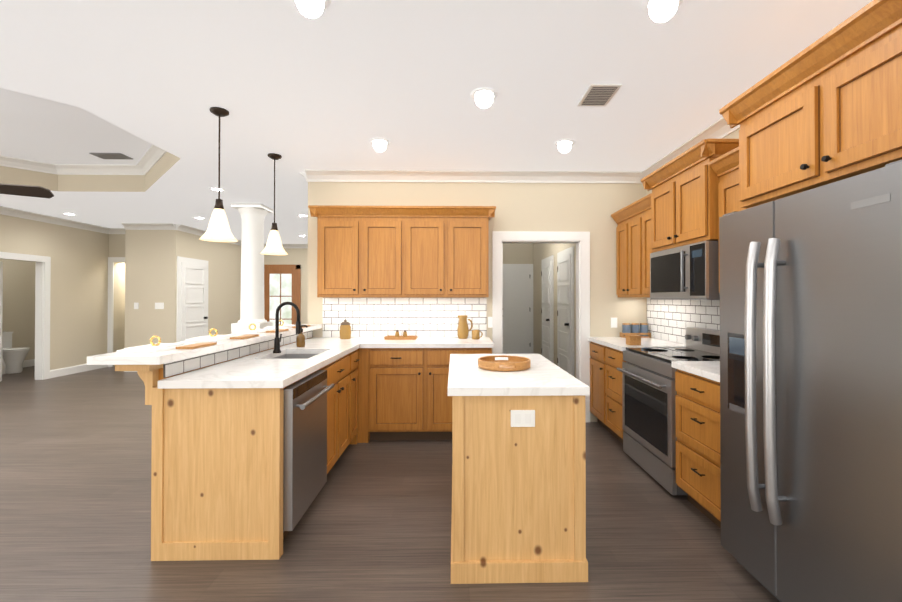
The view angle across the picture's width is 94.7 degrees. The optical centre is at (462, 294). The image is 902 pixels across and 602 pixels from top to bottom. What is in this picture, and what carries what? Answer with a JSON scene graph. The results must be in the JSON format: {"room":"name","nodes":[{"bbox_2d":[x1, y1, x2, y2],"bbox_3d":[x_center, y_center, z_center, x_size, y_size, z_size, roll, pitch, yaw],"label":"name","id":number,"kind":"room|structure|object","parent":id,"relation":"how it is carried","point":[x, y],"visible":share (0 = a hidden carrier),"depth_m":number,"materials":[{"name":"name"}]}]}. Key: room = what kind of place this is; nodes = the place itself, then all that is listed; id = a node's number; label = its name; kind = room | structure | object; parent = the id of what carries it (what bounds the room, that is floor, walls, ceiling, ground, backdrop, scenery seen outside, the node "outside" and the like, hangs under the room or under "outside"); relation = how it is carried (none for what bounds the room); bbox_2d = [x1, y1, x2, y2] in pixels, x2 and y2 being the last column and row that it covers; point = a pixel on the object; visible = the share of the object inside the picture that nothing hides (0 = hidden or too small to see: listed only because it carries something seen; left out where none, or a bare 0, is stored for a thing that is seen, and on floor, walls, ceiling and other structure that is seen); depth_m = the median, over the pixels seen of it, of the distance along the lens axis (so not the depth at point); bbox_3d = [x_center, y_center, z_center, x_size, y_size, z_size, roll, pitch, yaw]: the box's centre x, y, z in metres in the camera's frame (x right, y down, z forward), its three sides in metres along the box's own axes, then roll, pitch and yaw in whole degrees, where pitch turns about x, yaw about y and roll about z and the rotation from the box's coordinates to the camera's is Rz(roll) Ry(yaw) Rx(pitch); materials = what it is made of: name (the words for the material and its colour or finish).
{"room":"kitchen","nodes":[
{"label":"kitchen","id":0,"kind":"room"},
{"bbox_2d":[0,128,739,421],"bbox_3d":[-3.222,0.023,3.921,10.770,2.720,13.540,0,0,-1],"label":"wall","id":1,"kind":"structure","parent":0,"point":[79,295],"depth_m":7.33,"materials":[{"name":"beige paint"}]},
{"bbox_2d":[0,252,50,380],"bbox_3d":[-6.945,0.376,6.450,0.020,2.050,1.100,0,0,-1],"label":"door frame","id":2,"kind":"structure","parent":1,"relation":"attached to","point":[43,263],"depth_m":6.89,"materials":[{"name":"white wood"}]},
{"bbox_2d":[23,359,34,367],"bbox_3d":[-8.538,1.338,7.064,0.016,0.135,2.960,0,0,-1],"label":"baseboard","id":3,"kind":"structure","parent":1,"relation":"attached to","point":[27,363],"depth_m":8.21,"materials":[{"name":"white wood"}]},
{"bbox_2d":[0,157,59,174],"bbox_3d":[-5.765,-1.608,3.466,1.367,0.105,3.700,0,0,-1],"label":"crown molding","id":4,"kind":"structure","parent":1,"relation":"attached to","point":[4,161],"depth_m":5.06,"materials":[{"name":"white"}]},
{"bbox_2d":[0,206,111,233],"bbox_3d":[-6.838,-1.294,2.713,0.095,0.105,11.000,0,0,-1],"label":"crown molding","id":5,"kind":"structure","parent":1,"relation":"attached to","point":[7,211],"depth_m":6.99,"materials":[{"name":"white"}]},
{"bbox_2d":[50,364,107,377],"bbox_3d":[-6.968,1.342,7.593,0.016,0.135,1.200,0,0,-1],"label":"baseboard","id":6,"kind":"structure","parent":1,"relation":"attached to","point":[54,373],"depth_m":7.43,"materials":[{"name":"white wood"}]},
{"bbox_2d":[0,144,166,174],"bbox_3d":[-4.611,-1.600,4.653,3.480,0.105,1.367,0,0,-1],"label":"crown molding","id":7,"kind":"structure","parent":1,"relation":"attached to","point":[154,153],"depth_m":5.25,"materials":[{"name":"white"}]},
{"bbox_2d":[107,257,124,366],"bbox_3d":[-6.612,0.334,8.197,0.750,2.160,0.020,0,0,-1],"label":"door frame","id":8,"kind":"structure","parent":1,"relation":"attached to","point":[113,267],"depth_m":8.19,"materials":[{"name":"white"}]},
{"bbox_2d":[112,228,124,233],"bbox_3d":[-6.551,-1.254,8.172,0.630,0.105,0.095,0,0,-1],"label":"crown molding","id":9,"kind":"structure","parent":1,"relation":"attached to","point":[114,230],"depth_m":8.18,"materials":[{"name":"white"}]},
{"bbox_2d":[134,303,138,308],"bbox_3d":[-6.017,0.200,7.664,0.080,0.120,0.007,0,0,-1],"label":"switch plate","id":10,"kind":"object","parent":1,"relation":"attached to","point":[136,305],"depth_m":7.66,"materials":[{"name":"white plastic"}]},
{"bbox_2d":[120,223,175,232],"bbox_3d":[-5.776,-1.258,7.637,0.900,0.105,0.095,0,0,-1],"label":"crown molding","id":11,"kind":"structure","parent":1,"relation":"attached to","point":[127,226],"depth_m":7.64,"materials":[{"name":"white wood"}]},
{"bbox_2d":[155,303,163,308],"bbox_3d":[-5.597,0.200,7.672,0.160,0.120,0.007,0,0,-1],"label":"switch plate","id":12,"kind":"object","parent":1,"relation":"attached to","point":[157,305],"depth_m":7.67,"materials":[{"name":"white plastic"}]},
{"bbox_2d":[176,256,207,341],"bbox_3d":[-5.282,0.349,8.191,0.070,2.130,0.960,0,0,-1],"label":"door","id":13,"kind":"structure","parent":1,"relation":"attached to","point":[192,274],"depth_m":8.10,"materials":[{"name":"white wood"}]},
{"bbox_2d":[172,223,240,245],"bbox_3d":[-5.284,-1.247,9.021,0.095,0.105,2.845,0,0,-1],"label":"crown molding","id":14,"kind":"structure","parent":1,"relation":"attached to","point":[183,228],"depth_m":8.06,"materials":[{"name":"white"}]},
{"bbox_2d":[264,265,300,325],"bbox_3d":[-4.610,0.331,10.529,1.000,2.200,0.030,0,0,-1],"label":"door","id":15,"kind":"structure","parent":1,"relation":"attached to","point":[282,283],"depth_m":10.53,"materials":[{"name":"brown wood"}]},
{"bbox_2d":[264,244,307,247],"bbox_3d":[-2.654,-1.236,10.545,5.410,0.105,0.095,0,0,-1],"label":"crown molding","id":16,"kind":"structure","parent":1,"relation":"attached to","point":[284,245],"depth_m":10.51,"materials":[{"name":"white"}]},
{"bbox_2d":[316,205,403,296],"bbox_3d":[-1.031,-0.429,4.338,0.862,0.910,0.347,0,0,-1],"label":"upper cabinet","id":17,"kind":"object","parent":1,"relation":"attached to","point":[402,251],"depth_m":4.17,"materials":[{"name":"brown wood"}]},
{"bbox_2d":[323,298,486,336],"bbox_3d":[-0.625,0.242,4.511,1.775,0.426,0.008,0,0,-1],"label":"backsplash","id":18,"kind":"structure","parent":1,"relation":"attached to","point":[384,317],"depth_m":4.51,"materials":[{"name":"tile"}]},
{"bbox_2d":[404,206,491,296],"bbox_3d":[-0.170,-0.429,4.354,0.862,0.910,0.347,0,0,-1],"label":"upper cabinet","id":19,"kind":"object","parent":1,"relation":"attached to","point":[446,248],"depth_m":4.19,"materials":[{"name":"brown wood"}]},
{"bbox_2d":[299,169,641,183],"bbox_3d":[0.080,-1.281,4.493,3.705,0.105,0.095,0,0,-1],"label":"crown molding","id":20,"kind":"structure","parent":1,"relation":"attached to","point":[442,176],"depth_m":4.50,"materials":[{"name":"white"}]},
{"bbox_2d":[488,317,492,327],"bbox_3d":[0.307,0.297,4.530,0.060,0.120,0.007,0,0,-1],"label":"switch plate","id":21,"kind":"object","parent":1,"relation":"attached to","point":[490,319],"depth_m":4.53,"materials":[{"name":"white plastic"}]},
{"bbox_2d":[492,231,589,421],"bbox_3d":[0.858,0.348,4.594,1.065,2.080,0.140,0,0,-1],"label":"door frame","id":22,"kind":"structure","parent":1,"relation":"attached to","point":[512,305],"depth_m":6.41,"materials":[{"name":"white wood"}]},
{"bbox_2d":[611,318,616,327],"bbox_3d":[1.662,0.302,4.555,0.070,0.110,0.007,0,0,-1],"label":"switch plate","id":23,"kind":"object","parent":1,"relation":"attached to","point":[613,320],"depth_m":4.55,"materials":[{"name":"white plastic"}]},
{"bbox_2d":[615,208,626,296],"bbox_3d":[1.858,-0.429,4.410,0.348,0.910,0.310,0,0,-1],"label":"upper cabinet","id":24,"kind":"object","parent":1,"relation":"attached to","point":[621,216],"depth_m":4.41,"materials":[{"name":"brown wood"}]},
{"bbox_2d":[627,200,638,296],"bbox_3d":[1.864,-0.432,4.100,0.348,0.910,0.310,0,0,-1],"label":"upper cabinet","id":25,"kind":"object","parent":1,"relation":"attached to","point":[632,209],"depth_m":4.13,"materials":[{"name":"brown wood"}]},
{"bbox_2d":[639,196,649,296],"bbox_3d":[1.870,-0.434,3.790,0.348,0.910,0.310,0,0,-1],"label":"upper cabinet","id":26,"kind":"object","parent":1,"relation":"attached to","point":[644,260],"depth_m":3.89,"materials":[{"name":"brown wood"}]},
{"bbox_2d":[647,164,671,255],"bbox_3d":[1.844,-0.698,3.427,0.412,0.654,0.410,0,0,-1],"label":"upper cabinet","id":27,"kind":"object","parent":1,"relation":"attached to","point":[658,201],"depth_m":3.46,"materials":[{"name":"brown wood"}]},
{"bbox_2d":[647,298,719,343],"bbox_3d":[2.048,0.234,3.376,0.008,0.426,2.358,0,0,-1],"label":"backsplash","id":28,"kind":"structure","parent":1,"relation":"attached to","point":[669,320],"depth_m":3.89,"materials":[{"name":"tile"}]},
{"bbox_2d":[640,117,739,180],"bbox_3d":[2.050,-1.306,1.037,0.095,0.105,7.080,0,0,-1],"label":"crown molding","id":29,"kind":"structure","parent":1,"relation":"attached to","point":[720,128],"depth_m":3.48,"materials":[{"name":"white"}]},
{"bbox_2d":[671,140,730,247],"bbox_3d":[1.852,-0.701,3.017,0.412,0.654,0.410,0,0,-1],"label":"upper cabinet","id":30,"kind":"object","parent":1,"relation":"attached to","point":[692,173],"depth_m":2.95,"materials":[{"name":"brown wood"}]},
{"bbox_2d":[650,241,719,299],"bbox_3d":[1.819,-0.164,3.215,0.467,0.402,0.805,0,0,-1],"label":"microwave","id":31,"kind":"object","parent":30,"relation":"attached to","point":[689,272],"visible":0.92,"depth_m":3.02,"materials":[{"name":"silver metal"}]},
{"bbox_2d":[715,152,730,292],"bbox_3d":[1.891,-0.442,2.656,0.348,0.910,0.300,0,0,-1],"label":"upper cabinet","id":32,"kind":"object","parent":1,"relation":"attached to","point":[723,165],"depth_m":2.74,"materials":[{"name":"brown wood"}]},
{"bbox_2d":[731,48,826,211],"bbox_3d":[1.764,-0.735,1.950,0.628,0.545,0.497,0,0,-1],"label":"upper cabinet","id":33,"kind":"object","parent":1,"relation":"attached to","point":[771,155],"depth_m":1.94,"materials":[{"name":"brown wood"}]},
{"bbox_2d":[811,0,901,183],"bbox_3d":[1.773,-0.738,1.453,0.628,0.545,0.496,0,0,-1],"label":"upper cabinet","id":34,"kind":"object","parent":1,"relation":"attached to","point":[826,109],"depth_m":1.53,"materials":[{"name":"brown wood"}]},
{"bbox_2d":[0,366,779,601],"bbox_3d":[-3.222,1.408,3.911,10.770,0.050,13.540,0,0,-1],"label":"floor","id":35,"kind":"structure","parent":0,"point":[373,524],"depth_m":2.43,"materials":[{"name":"brown wood"}]},
{"bbox_2d":[2,332,29,373],"bbox_3d":[-8.232,1.044,7.521,0.625,0.730,0.410,0,0,-1],"label":"toilet","id":36,"kind":"object","parent":35,"relation":"on","point":[13,359],"visible":1,"depth_m":7.46,"materials":[{"name":"white ceramic"}]},
{"bbox_2d":[231,203,272,331],"bbox_3d":[-3.119,0.040,6.173,0.420,2.718,0.420,0,0,-1],"label":"column","id":37,"kind":"structure","parent":35,"relation":"on","point":[253,215],"depth_m":6.04,"materials":[{"name":"white paint"}]},
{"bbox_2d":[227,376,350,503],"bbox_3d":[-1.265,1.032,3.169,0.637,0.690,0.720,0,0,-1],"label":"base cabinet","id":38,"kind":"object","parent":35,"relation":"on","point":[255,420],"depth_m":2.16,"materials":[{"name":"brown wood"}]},
{"bbox_2d":[115,328,310,371],"bbox_3d":[-1.690,0.371,3.294,0.172,0.045,2.396,0,0,-1],"label":"countertop","id":39,"kind":"structure","parent":38,"relation":"on","point":[180,356],"depth_m":2.33,"materials":[{"name":"white stone"}]},
{"bbox_2d":[117,335,216,352],"bbox_3d":[-1.648,0.262,2.348,0.300,0.076,0.380,0,0,-1],"label":"place setting","id":40,"kind":"object","parent":39,"relation":"on","point":[159,346],"visible":1,"depth_m":2.29,"materials":[{"name":"white ceramic"}]},
{"bbox_2d":[185,328,258,340],"bbox_3d":[-1.658,0.266,2.898,0.300,0.076,0.380,0,0,-1],"label":"place setting","id":41,"kind":"object","parent":39,"relation":"on","point":[211,337],"visible":1,"depth_m":2.84,"materials":[{"name":"white ceramic"}]},
{"bbox_2d":[231,323,288,333],"bbox_3d":[-1.668,0.270,3.448,0.300,0.076,0.380,0,0,-1],"label":"place setting","id":42,"kind":"object","parent":39,"relation":"on","point":[253,331],"visible":1,"depth_m":3.36,"materials":[{"name":"white"}]},
{"bbox_2d":[263,320,310,328],"bbox_3d":[-1.678,0.274,3.998,0.300,0.076,0.380,0,0,-1],"label":"place setting","id":43,"kind":"object","parent":39,"relation":"on","point":[282,326],"visible":0.69,"depth_m":3.84,"materials":[{"name":"white"}]},
{"bbox_2d":[155,360,330,387],"bbox_3d":[-1.250,0.462,2.519,0.638,0.040,0.770,0,0,-1],"label":"countertop","id":44,"kind":"structure","parent":38,"relation":"on","point":[232,373],"depth_m":2.30,"materials":[{"name":"white stone"}]},
{"bbox_2d":[283,370,333,539],"bbox_3d":[-1.150,0.938,2.507,0.592,0.868,0.598,0,0,-1],"label":"dishwasher","id":45,"kind":"object","parent":35,"relation":"on","point":[305,446],"visible":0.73,"depth_m":2.37,"materials":[{"name":"silver metal"}]},
{"bbox_2d":[335,344,359,443],"bbox_3d":[-1.275,0.936,3.704,0.637,0.890,0.348,0,0,-1],"label":"base cabinet","id":46,"kind":"object","parent":35,"relation":"on","point":[347,365],"depth_m":3.64,"materials":[{"name":"brown wood"}]},
{"bbox_2d":[271,344,358,355],"bbox_3d":[-1.272,0.471,3.672,0.638,0.040,0.416,0,0,-1],"label":"countertop","id":47,"kind":"structure","parent":46,"relation":"on","point":[291,349],"depth_m":3.47,"materials":[{"name":"white stone"}]},
{"bbox_2d":[273,302,300,352],"bbox_3d":[-1.349,0.248,3.224,0.220,0.396,0.122,0,0,-1],"label":"faucet","id":48,"kind":"object","parent":47,"relation":"on","point":[277,340],"visible":1,"depth_m":3.19,"materials":[{"name":"black metal"}]},
{"bbox_2d":[296,325,307,346],"bbox_3d":[-1.389,0.356,3.602,0.096,0.188,0.072,0,0,-1],"label":"soap bottle","id":49,"kind":"object","parent":47,"relation":"on","point":[300,340],"visible":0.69,"depth_m":3.58,"materials":[{"name":"brown"}]},
{"bbox_2d":[357,348,363,442],"bbox_3d":[-1.293,0.940,4.188,0.613,0.890,0.616,0,0,-1],"label":"base cabinet","id":50,"kind":"object","parent":35,"relation":"on","point":[360,434],"depth_m":3.88,"materials":[{"name":"brown wood"}]},
{"bbox_2d":[364,349,435,442],"bbox_3d":[-0.583,0.940,4.190,0.607,0.890,0.638,0,0,-1],"label":"base cabinet","id":51,"kind":"object","parent":35,"relation":"on","point":[402,389],"depth_m":3.88,"materials":[{"name":"brown wood"}]},
{"bbox_2d":[292,337,493,348],"bbox_3d":[-0.656,0.475,4.183,1.888,0.040,0.656,0,0,-1],"label":"countertop","id":52,"kind":"structure","parent":51,"relation":"on","point":[365,342],"depth_m":3.96,"materials":[{"name":"white stone"}]},
{"bbox_2d":[340,320,350,338],"bbox_3d":[-1.214,0.354,4.306,0.116,0.200,0.116,0,0,-1],"label":"canister","id":53,"kind":"object","parent":52,"relation":"on","point":[345,329],"visible":1,"depth_m":4.26,"materials":[{"name":"brown ceramic"}]},
{"bbox_2d":[384,330,416,339],"bbox_3d":[-0.634,0.407,4.296,0.320,0.095,0.160,0,0,-1],"label":"tray","id":54,"kind":"object","parent":52,"relation":"on","point":[398,337],"visible":1,"depth_m":4.22,"materials":[{"name":"brown wood"}]},
{"bbox_2d":[457,315,472,338],"bbox_3d":[0.027,0.335,4.349,0.163,0.240,0.119,0,0,-1],"label":"pitcher","id":55,"kind":"object","parent":52,"relation":"on","point":[463,329],"visible":1,"depth_m":4.31,"materials":[{"name":"brown ceramic"}]},
{"bbox_2d":[472,330,482,339],"bbox_3d":[0.152,0.407,4.270,0.111,0.095,0.079,0,0,-1],"label":"mug","id":56,"kind":"object","parent":52,"relation":"on","point":[475,334],"visible":1,"depth_m":4.24,"materials":[{"name":"brown ceramic"}]},
{"bbox_2d":[436,349,491,439],"bbox_3d":[-0.044,0.940,4.200,0.625,0.890,0.638,0,0,-1],"label":"base cabinet","id":57,"kind":"object","parent":35,"relation":"on","point":[443,401],"depth_m":3.89,"materials":[{"name":"brown wood"}]},
{"bbox_2d":[448,354,589,583],"bbox_3d":[0.257,0.908,2.563,0.677,0.930,1.190,0,0,-1],"label":"kitchen island","id":58,"kind":"object","parent":35,"relation":"on","point":[518,514],"visible":1,"depth_m":2.00,"materials":[{"name":"brown wood"}]},
{"bbox_2d":[478,355,530,370],"bbox_3d":[0.255,0.416,2.542,0.320,0.050,0.320,0,0,-1],"label":"serving tray","id":59,"kind":"object","parent":58,"relation":"on","point":[511,363],"visible":1,"depth_m":2.47,"materials":[{"name":"brown wood"}]},
{"bbox_2d":[590,341,603,426],"bbox_3d":[1.710,0.941,4.317,0.644,0.890,0.470,0,0,-1],"label":"base cabinet","id":60,"kind":"object","parent":35,"relation":"on","point":[596,351],"depth_m":4.31,"materials":[{"name":"brown wood"}]},
{"bbox_2d":[604,345,625,443],"bbox_3d":[1.719,0.937,3.850,0.644,0.890,0.464,0,0,-1],"label":"base cabinet","id":61,"kind":"object","parent":35,"relation":"on","point":[613,358],"depth_m":3.87,"materials":[{"name":"brown wood"}]},
{"bbox_2d":[588,337,685,348],"bbox_3d":[1.708,0.474,4.088,0.657,0.040,0.934,0,0,-1],"label":"countertop","id":62,"kind":"structure","parent":61,"relation":"on","point":[612,342],"depth_m":3.96,"materials":[{"name":"white stone"}]},
{"bbox_2d":[625,335,641,344],"bbox_3d":[1.546,0.408,3.761,0.110,0.085,0.100,0,0,-1],"label":"box","id":63,"kind":"object","parent":62,"relation":"on","point":[633,339],"visible":1,"depth_m":3.72,"materials":[{"name":"brown wood"}]},
{"bbox_2d":[620,323,650,337],"bbox_3d":[1.863,0.380,4.482,0.300,0.152,0.090,0,0,-1],"label":"canister set","id":64,"kind":"object","parent":62,"relation":"on","point":[629,329],"visible":0.81,"depth_m":4.45,"materials":[{"name":"blue ceramic"}]},
{"bbox_2d":[617,327,719,494],"bbox_3d":[1.686,0.812,3.205,0.713,1.070,0.815,0,0,-1],"label":"range","id":65,"kind":"object","parent":35,"relation":"on","point":[649,392],"visible":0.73,"depth_m":3.15,"materials":[{"name":"silver metal"}]},
{"bbox_2d":[675,369,720,528],"bbox_3d":[1.744,0.927,2.490,0.644,0.890,0.604,0,0,-1],"label":"base cabinet","id":66,"kind":"object","parent":35,"relation":"on","point":[697,409],"depth_m":2.51,"materials":[{"name":"brown wood"}]},
{"bbox_2d":[672,361,719,380],"bbox_3d":[1.737,0.462,2.493,0.657,0.040,0.604,0,0,-1],"label":"countertop","id":67,"kind":"structure","parent":66,"relation":"on","point":[710,369],"depth_m":2.57,"materials":[{"name":"white stone"}]},
{"bbox_2d":[719,160,901,601],"bbox_3d":[1.668,0.474,1.705,0.821,1.785,0.925,0,0,-1],"label":"fridge","id":68,"kind":"object","parent":35,"relation":"on","point":[811,388],"visible":1,"depth_m":1.58,"materials":[{"name":"grey metal"}]},
{"bbox_2d":[0,0,872,243],"bbox_3d":[-3.222,-1.497,3.932,10.770,0.320,13.540,0,0,-1],"label":"ceiling","id":69,"kind":"structure","parent":0,"point":[337,84],"depth_m":2.70,"materials":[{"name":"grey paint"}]},
{"bbox_2d":[0,183,53,197],"bbox_3d":[-4.599,-1.265,3.485,1.300,0.789,1.300,0,0,19],"label":"ceiling fan","id":70,"kind":"object","parent":69,"relation":"hanging from","point":[27,190],"visible":1,"depth_m":3.78,"materials":[{"name":"brown wood"}]},
{"bbox_2d":[89,153,132,158],"bbox_3d":[-4.151,-1.643,4.916,0.350,0.010,0.200,0,0,-1],"label":"ceiling vent","id":71,"kind":"object","parent":69,"relation":"in","point":[101,155],"depth_m":4.89,"materials":[{"name":"white metal"}]},
{"bbox_2d":[209,187,225,190],"bbox_3d":[-3.062,-1.323,5.173,0.177,0.007,0.145,0,0,-1],"label":"recessed light","id":72,"kind":"object","parent":69,"relation":"in","point":[211,188],"depth_m":5.20,"materials":[{"name":"white"}]},
{"bbox_2d":[199,107,237,241],"bbox_3d":[-1.770,-0.871,3.024,0.244,0.944,0.244,0,0,-1],"label":"pendant light","id":73,"kind":"object","parent":69,"relation":"hanging from","point":[218,229],"visible":0.98,"depth_m":2.99,"materials":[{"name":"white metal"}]},
{"bbox_2d":[260,153,287,254],"bbox_3d":[-1.798,-0.864,3.974,0.244,0.944,0.244,0,0,-1],"label":"pendant light","id":74,"kind":"object","parent":69,"relation":"hanging from","point":[274,246],"visible":1,"depth_m":3.94,"materials":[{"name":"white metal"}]},
{"bbox_2d":[293,0,330,10],"bbox_3d":[-0.688,-1.347,1.927,0.171,0.007,0.068,0,0,-1],"label":"recessed light","id":75,"kind":"object","parent":69,"relation":"in","point":[313,5],"depth_m":1.92,"materials":[{"name":"white"}]},
{"bbox_2d":[369,138,389,145],"bbox_3d":[-0.720,-1.334,3.615,0.173,0.007,0.164,0,0,-1],"label":"recessed light","id":76,"kind":"object","parent":69,"relation":"in","point":[374,141],"depth_m":3.60,"materials":[{"name":"white"}]},
{"bbox_2d":[470,87,497,101],"bbox_3d":[0.143,-1.340,2.774,0.180,0.007,0.191,0,0,-1],"label":"recessed light","id":77,"kind":"object","parent":69,"relation":"in","point":[484,94],"depth_m":2.77,"materials":[{"name":"white"}]},
{"bbox_2d":[554,139,574,146],"bbox_3d":[0.896,-1.334,3.639,0.176,0.007,0.166,0,0,-1],"label":"recessed light","id":78,"kind":"object","parent":69,"relation":"in","point":[564,142],"depth_m":3.65,"materials":[{"name":"white"}]},
{"bbox_2d":[577,84,621,106],"bbox_3d":[0.915,-1.338,2.792,0.200,0.011,0.290,0,0,-1],"label":"ceiling vent","id":79,"kind":"object","parent":69,"relation":"in","point":[598,95],"depth_m":2.76,"materials":[{"name":"white metal"}]},
{"bbox_2d":[641,0,683,14],"bbox_3d":[0.916,-1.346,1.941,0.182,0.007,0.096,0,0,-1],"label":"recessed light","id":80,"kind":"object","parent":69,"relation":"in","point":[649,7],"depth_m":1.93,"materials":[{"name":"white"}]}
]}

